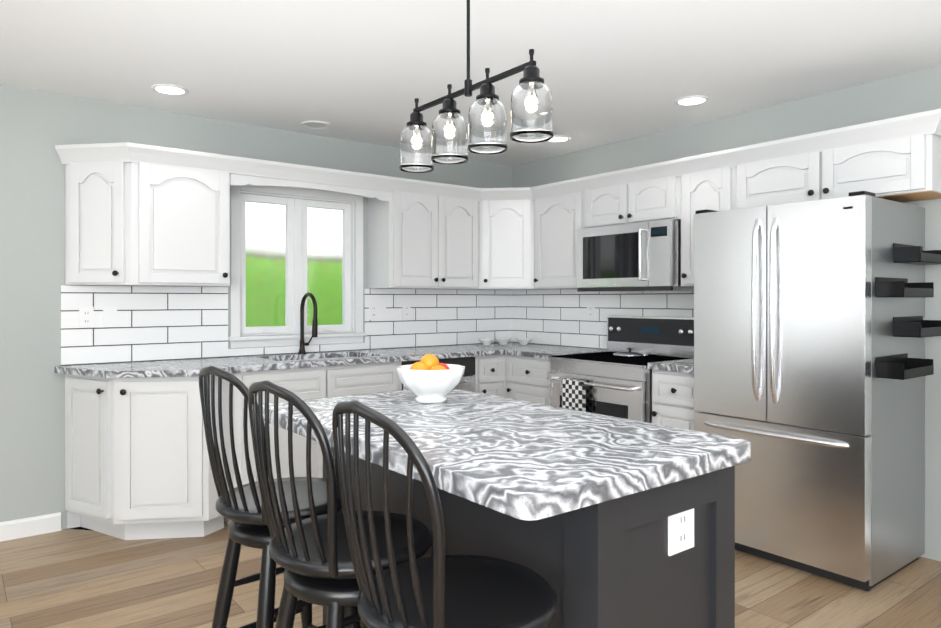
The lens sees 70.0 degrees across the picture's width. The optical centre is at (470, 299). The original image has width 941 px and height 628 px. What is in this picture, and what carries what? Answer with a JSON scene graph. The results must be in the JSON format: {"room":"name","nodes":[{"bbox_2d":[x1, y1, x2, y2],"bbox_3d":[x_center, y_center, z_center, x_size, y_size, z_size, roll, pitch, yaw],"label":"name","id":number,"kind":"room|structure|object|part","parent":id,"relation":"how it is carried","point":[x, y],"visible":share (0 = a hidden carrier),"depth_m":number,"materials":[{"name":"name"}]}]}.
{"room":"kitchen","nodes":[
{"label":"kitchen","id":0,"kind":"room"},
{"bbox_2d":[0,84,511,529],"bbox_3d":[-2.234,0.067,3.905,6.750,2.440,0.150,0,0,-38],"label":"wall","id":1,"kind":"structure","parent":0,"point":[36,126],"depth_m":3.73,"materials":[{"name":"grey paint"}]},
{"bbox_2d":[0,512,60,541],"bbox_3d":[-3.564,1.239,2.767,3.230,0.100,0.014,0,0,-38],"label":"baseboard","id":2,"kind":"structure","parent":1,"relation":"attached to","point":[28,527],"depth_m":3.67,"materials":[{"name":"white wood"}]},
{"bbox_2d":[63,144,130,285],"bbox_3d":[-2.072,-0.449,3.738,0.279,0.728,0.306,0,0,-38],"label":"upper cabinet","id":3,"kind":"object","parent":1,"relation":"attached to","point":[96,253],"depth_m":3.71,"materials":[{"name":"white wood"}]},
{"bbox_2d":[96,142,130,147],"bbox_3d":[-2.063,-0.475,3.717,0.241,0.756,0.245,0,0,-38],"label":"upper cabinet","id":4,"kind":"object","parent":1,"relation":"attached to","point":[122,144],"depth_m":3.64,"materials":[{"name":"white wood"}]},
{"bbox_2d":[127,148,234,286],"bbox_3d":[-1.741,-0.449,3.980,0.540,0.728,0.330,0,0,-38],"label":"upper cabinet","id":5,"kind":"object","parent":1,"relation":"attached to","point":[136,214],"depth_m":3.83,"materials":[{"name":"white wood"}]},
{"bbox_2d":[61,285,512,364],"bbox_3d":[-0.965,0.140,4.789,3.358,0.447,0.009,0,0,-38],"label":"backsplash","id":6,"kind":"structure","parent":1,"relation":"attached to","point":[154,323],"depth_m":4.24,"materials":[{"name":"tile"}]},
{"bbox_2d":[79,307,93,327],"bbox_3d":[-2.187,0.097,3.828,0.072,0.118,0.007,0,0,-38],"label":"electrical outlet plate","id":7,"kind":"object","parent":6,"relation":"attached to","point":[86,314],"depth_m":3.83,"materials":[{"name":"white plastic"}]},
{"bbox_2d":[103,307,116,326],"bbox_3d":[-2.092,0.097,3.902,0.072,0.118,0.006,0,0,-38],"label":"electrical outlet plate","id":8,"kind":"object","parent":6,"relation":"attached to","point":[109,313],"depth_m":3.90,"materials":[{"name":"white plastic"}]},
{"bbox_2d":[369,304,385,319],"bbox_3d":[-0.690,0.086,4.992,0.144,0.118,0.007,0,0,-38],"label":"electrical outlet plate","id":9,"kind":"object","parent":6,"relation":"attached to","point":[376,312],"depth_m":4.99,"materials":[{"name":"white plastic"}]},
{"bbox_2d":[402,303,410,318],"bbox_3d":[-0.490,0.085,5.148,0.072,0.118,0.007,0,0,-38],"label":"electrical outlet plate","id":10,"kind":"object","parent":6,"relation":"attached to","point":[406,307],"depth_m":5.15,"materials":[{"name":"white plastic"}]},
{"bbox_2d":[228,184,366,347],"bbox_3d":[-1.205,-0.231,4.675,0.990,1.085,0.193,0,0,-38],"label":"window","id":11,"kind":"structure","parent":1,"relation":"in","point":[242,335],"depth_m":4.65,"materials":[{"name":"white"}]},
{"bbox_2d":[363,180,482,289],"bbox_3d":[-0.304,-0.450,5.066,0.854,0.728,0.379,0,0,-38],"label":"upper cabinet","id":12,"kind":"object","parent":1,"relation":"attached to","point":[421,236],"depth_m":4.89,"materials":[{"name":"white wood"}]},
{"bbox_2d":[483,188,526,289],"bbox_3d":[0.304,-0.451,5.395,0.607,0.728,0.606,0,0,-38],"label":"upper cabinet","id":13,"kind":"object","parent":1,"relation":"attached to","point":[504,209],"depth_m":5.16,"materials":[{"name":"white wood"}]},
{"bbox_2d":[479,187,530,191],"bbox_3d":[0.276,-0.477,5.168,0.280,0.756,0.279,0,0,-38],"label":"upper cabinet","id":14,"kind":"object","parent":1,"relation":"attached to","point":[525,189],"depth_m":5.13,"materials":[{"name":"white wood"}]},
{"bbox_2d":[0,521,940,627],"bbox_3d":[0.270,1.321,0.565,6.900,0.060,8.500,0,0,-38],"label":"floor","id":15,"kind":"structure","parent":0,"point":[73,578],"depth_m":2.98,"materials":[{"name":"brown wood"}]},
{"bbox_2d":[65,380,242,539],"bbox_3d":[-1.771,0.845,3.730,0.755,0.885,0.691,0,0,-38],"label":"base cabinet","id":16,"kind":"object","parent":15,"relation":"on","point":[137,464],"depth_m":3.56,"materials":[{"name":"white wood"}]},
{"bbox_2d":[55,342,606,395],"bbox_3d":[-0.632,0.384,4.333,3.390,0.035,1.135,0,0,-38],"label":"countertop","id":17,"kind":"structure","parent":16,"relation":"on","point":[143,376],"depth_m":4.02,"materials":[{"name":"grey stone"}]},
{"bbox_2d":[298,292,317,353],"bbox_3d":[-1.067,0.157,4.514,0.109,0.417,0.252,0,0,-38],"label":"faucet","id":18,"kind":"object","parent":17,"relation":"on","point":[314,321],"depth_m":4.55,"materials":[{"name":"black metal"}]},
{"bbox_2d":[479,338,499,344],"bbox_3d":[0.131,0.338,5.434,0.131,0.052,0.131,0,0,-44],"label":"bowl","id":19,"kind":"object","parent":17,"relation":"on","point":[485,341],"depth_m":5.40,"materials":[{"name":"white ceramic"}]},
{"bbox_2d":[500,338,531,344],"bbox_3d":[0.351,0.338,5.485,0.302,0.052,0.135,0,0,13],"label":"bowl","id":20,"kind":"object","parent":17,"relation":"on","point":[503,341],"depth_m":5.45,"materials":[{"name":"white ceramic"}]},
{"bbox_2d":[199,365,360,627],"bbox_3d":[-0.570,0.738,2.025,0.434,1.109,0.404,0,0,-43],"label":"stool","id":21,"kind":"object","parent":15,"relation":"on","point":[240,507],"visible":0.75,"depth_m":1.91,"materials":[{"name":"black wood"}]},
{"bbox_2d":[243,372,402,484],"bbox_3d":[-1.070,0.844,4.326,1.084,0.885,0.610,0,0,-38],"label":"base cabinet","id":22,"kind":"object","parent":15,"relation":"on","point":[330,386],"depth_m":4.02,"materials":[{"name":"white wood"}]},
{"bbox_2d":[248,380,431,627],"bbox_3d":[-0.308,0.738,1.672,0.434,1.109,0.404,0,0,-41],"label":"stool","id":23,"kind":"object","parent":15,"relation":"on","point":[311,555],"visible":0.85,"depth_m":1.54,"materials":[{"name":"black wood"}]},
{"bbox_2d":[403,368,474,391],"bbox_3d":[-0.392,0.844,4.853,0.632,0.885,0.610,0,0,-38],"label":"base cabinet","id":24,"kind":"object","parent":15,"relation":"on","point":[467,383],"depth_m":4.77,"materials":[{"name":"white wood"}]},
{"bbox_2d":[402,357,474,391],"bbox_3d":[-0.372,0.845,4.844,0.612,0.881,0.636,0,0,-38],"label":"dishwasher","id":25,"kind":"object","parent":24,"relation":"in","point":[467,383],"depth_m":4.74,"materials":[{"name":"silver metal"}]},
{"bbox_2d":[332,400,556,627],"bbox_3d":[-0.040,0.738,1.351,0.434,1.109,0.404,0,0,-35],"label":"stool","id":26,"kind":"object","parent":15,"relation":"on","point":[439,588],"visible":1,"depth_m":1.26,"materials":[{"name":"black wood"}]},
{"bbox_2d":[475,356,552,404],"bbox_3d":[0.363,0.843,5.109,0.867,0.885,1.134,0,0,-38],"label":"base cabinet","id":27,"kind":"object","parent":15,"relation":"on","point":[529,382],"depth_m":4.83,"materials":[{"name":"white wood"}]},
{"bbox_2d":[323,447,734,627],"bbox_3d":[0.073,0.855,2.122,0.532,0.870,1.332,0,0,-38],"label":"kitchen island","id":28,"kind":"object","parent":15,"relation":"on","point":[663,556],"visible":0.46,"depth_m":1.61,"materials":[{"name":"grey wood"}]},
{"bbox_2d":[263,389,750,520],"bbox_3d":[-0.005,0.394,2.067,0.810,0.049,1.410,0,0,-38],"label":"island countertop","id":29,"kind":"structure","parent":28,"relation":"on","point":[523,460],"depth_m":1.69,"materials":[{"name":"stone"}]},
{"bbox_2d":[397,354,464,402],"bbox_3d":[-0.143,0.282,2.447,0.253,0.171,0.253,0,0,-38],"label":"fruit bowl","id":30,"kind":"object","parent":29,"relation":"on","point":[428,378],"visible":1,"depth_m":2.38,"materials":[{"name":"white ceramic"}]},
{"bbox_2d":[548,315,693,422],"bbox_3d":[0.991,0.699,4.387,0.718,1.175,0.762,0,0,-38],"label":"range oven","id":31,"kind":"object","parent":15,"relation":"on","point":[615,380],"visible":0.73,"depth_m":4.31,"materials":[{"name":"silver metal"}]},
{"bbox_2d":[562,378,585,411],"bbox_3d":[0.654,0.663,4.265,0.035,0.318,0.170,0,0,-38],"label":"towel","id":32,"kind":"object","parent":31,"relation":"hanging from","point":[573,391],"depth_m":4.24,"materials":[{"name":"fabric"}]},
{"bbox_3d":[1.077,0.347,4.536,0.230,0.050,0.230,0,0,-38],"label":"pan lid","id":33,"kind":"part","parent":31,"relation":"part of","materials":[{"name":"silver metal"}]},
{"bbox_2d":[647,368,696,430],"bbox_3d":[1.401,0.845,3.983,0.610,0.885,0.365,0,0,-38],"label":"base cabinet","id":34,"kind":"object","parent":15,"relation":"on","point":[672,392],"depth_m":3.81,"materials":[{"name":"white wood"}]},
{"bbox_2d":[647,360,693,371],"bbox_3d":[1.395,0.385,3.977,0.627,0.035,0.368,0,0,-38],"label":"countertop","id":35,"kind":"structure","parent":34,"relation":"on","point":[674,365],"depth_m":3.85,"materials":[{"name":"grey stone"}]},
{"bbox_2d":[694,191,940,590],"bbox_3d":[1.737,0.406,3.398,0.744,1.763,0.956,0,0,-38],"label":"refrigerator","id":36,"kind":"object","parent":15,"relation":"on","point":[813,329],"visible":0.98,"depth_m":3.14,"materials":[{"name":"silver metal"}]},
{"bbox_2d":[0,0,940,166],"bbox_3d":[0.270,-1.188,0.562,6.900,0.080,8.500,0,0,-38],"label":"ceiling","id":37,"kind":"structure","parent":0,"point":[370,71],"depth_m":3.17,"materials":[{"name":"white paint"}]},
{"bbox_2d":[151,84,188,95],"bbox_3d":[-1.643,-1.147,3.673,0.190,0.010,0.190,0,0,-38],"label":"recessed light","id":38,"kind":"object","parent":37,"relation":"in","point":[170,89],"visible":0.96,"depth_m":3.67,"materials":[{"name":"white"}]},
{"bbox_2d":[301,121,330,128],"bbox_3d":[-1.016,-1.148,4.414,0.190,0.010,0.190,0,0,-38],"label":"recessed light","id":39,"kind":"object","parent":37,"relation":"in","point":[316,124],"visible":1,"depth_m":4.40,"materials":[{"name":"white"}]},
{"bbox_2d":[399,0,552,172],"bbox_3d":[-0.009,-0.814,2.224,0.130,0.672,0.743,0,0,-38],"label":"pendant light","id":40,"kind":"object","parent":37,"relation":"hanging from","point":[450,138],"visible":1,"depth_m":2.12,"materials":[{"name":"clear glass"}]},
{"bbox_2d":[547,135,570,142],"bbox_3d":[0.622,-1.148,4.801,0.190,0.010,0.190,0,0,-38],"label":"recessed light","id":41,"kind":"object","parent":37,"relation":"in","point":[558,138],"visible":0.71,"depth_m":4.79,"materials":[{"name":"white plastic"}]},
{"bbox_2d":[675,95,708,105],"bbox_3d":[1.276,-1.147,3.878,0.190,0.010,0.190,0,0,-38],"label":"recessed light","id":42,"kind":"object","parent":37,"relation":"in","point":[694,100],"visible":0.96,"depth_m":3.87,"materials":[{"name":"white"}]},
{"bbox_2d":[512,66,940,561],"bbox_3d":[2.934,0.069,2.635,0.150,2.440,8.200,0,0,-38],"label":"wall","id":43,"kind":"structure","parent":0,"point":[908,94],"depth_m":3.74,"materials":[{"name":"grey paint"}]},
{"bbox_2d":[527,180,582,289],"bbox_3d":[0.727,-0.450,5.037,0.379,0.728,0.574,0,0,-38],"label":"upper cabinet","id":44,"kind":"object","parent":43,"relation":"attached to","point":[555,213],"depth_m":4.96,"materials":[{"name":"white wood"}]},
{"bbox_2d":[513,289,693,348],"bbox_3d":[1.058,0.140,4.914,0.010,0.447,2.250,0,0,-38],"label":"backsplash","id":45,"kind":"structure","parent":43,"relation":"attached to","point":[548,317],"depth_m":5.19,"materials":[{"name":"tile"}]},
{"bbox_2d":[587,304,594,318],"bbox_3d":[0.911,0.086,5.091,0.007,0.118,0.072,0,0,-38],"label":"electrical outlet plate","id":46,"kind":"object","parent":45,"relation":"attached to","point":[590,307],"depth_m":5.09,"materials":[{"name":"white plastic"}]},
{"bbox_2d":[583,164,678,228],"bbox_3d":[1.162,-0.656,4.518,0.330,0.315,0.780,0,0,-38],"label":"upper cabinet","id":47,"kind":"object","parent":43,"relation":"attached to","point":[653,194],"depth_m":4.38,"materials":[{"name":"white wood"}]},
{"bbox_2d":[577,219,693,291],"bbox_3d":[1.111,-0.275,4.479,0.437,0.433,0.762,0,0,-38],"label":"microwave","id":48,"kind":"object","parent":47,"relation":"attached to","point":[639,257],"visible":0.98,"depth_m":4.30,"materials":[{"name":"silver metal"}]},
{"bbox_2d":[679,152,734,285],"bbox_3d":[1.513,-0.449,4.066,0.330,0.728,0.364,0,0,-38],"label":"upper cabinet","id":49,"kind":"object","parent":43,"relation":"attached to","point":[703,184],"depth_m":4.00,"materials":[{"name":"white wood"}]},
{"bbox_2d":[735,140,802,208],"bbox_3d":[1.792,-0.658,3.707,0.330,0.310,0.546,0,0,-38],"label":"upper cabinet","id":50,"kind":"object","parent":43,"relation":"attached to","point":[764,176],"depth_m":3.65,"materials":[{"name":"white wood"}]},
{"bbox_2d":[803,116,940,202],"bbox_3d":[2.052,-0.657,3.373,0.330,0.310,0.549,0,0,-38],"label":"upper cabinet","id":51,"kind":"object","parent":43,"relation":"attached to","point":[901,163],"depth_m":3.23,"materials":[{"name":"white wood"}]},
{"label":"outside","id":52,"kind":"structure","parent":0,"visible":0},
{"bbox_2d":[246,202,341,326],"bbox_3d":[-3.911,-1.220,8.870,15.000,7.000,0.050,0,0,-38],"label":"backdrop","id":53,"kind":"structure","parent":52,"point":[278,308],"depth_m":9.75,"materials":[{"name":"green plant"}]}
]}

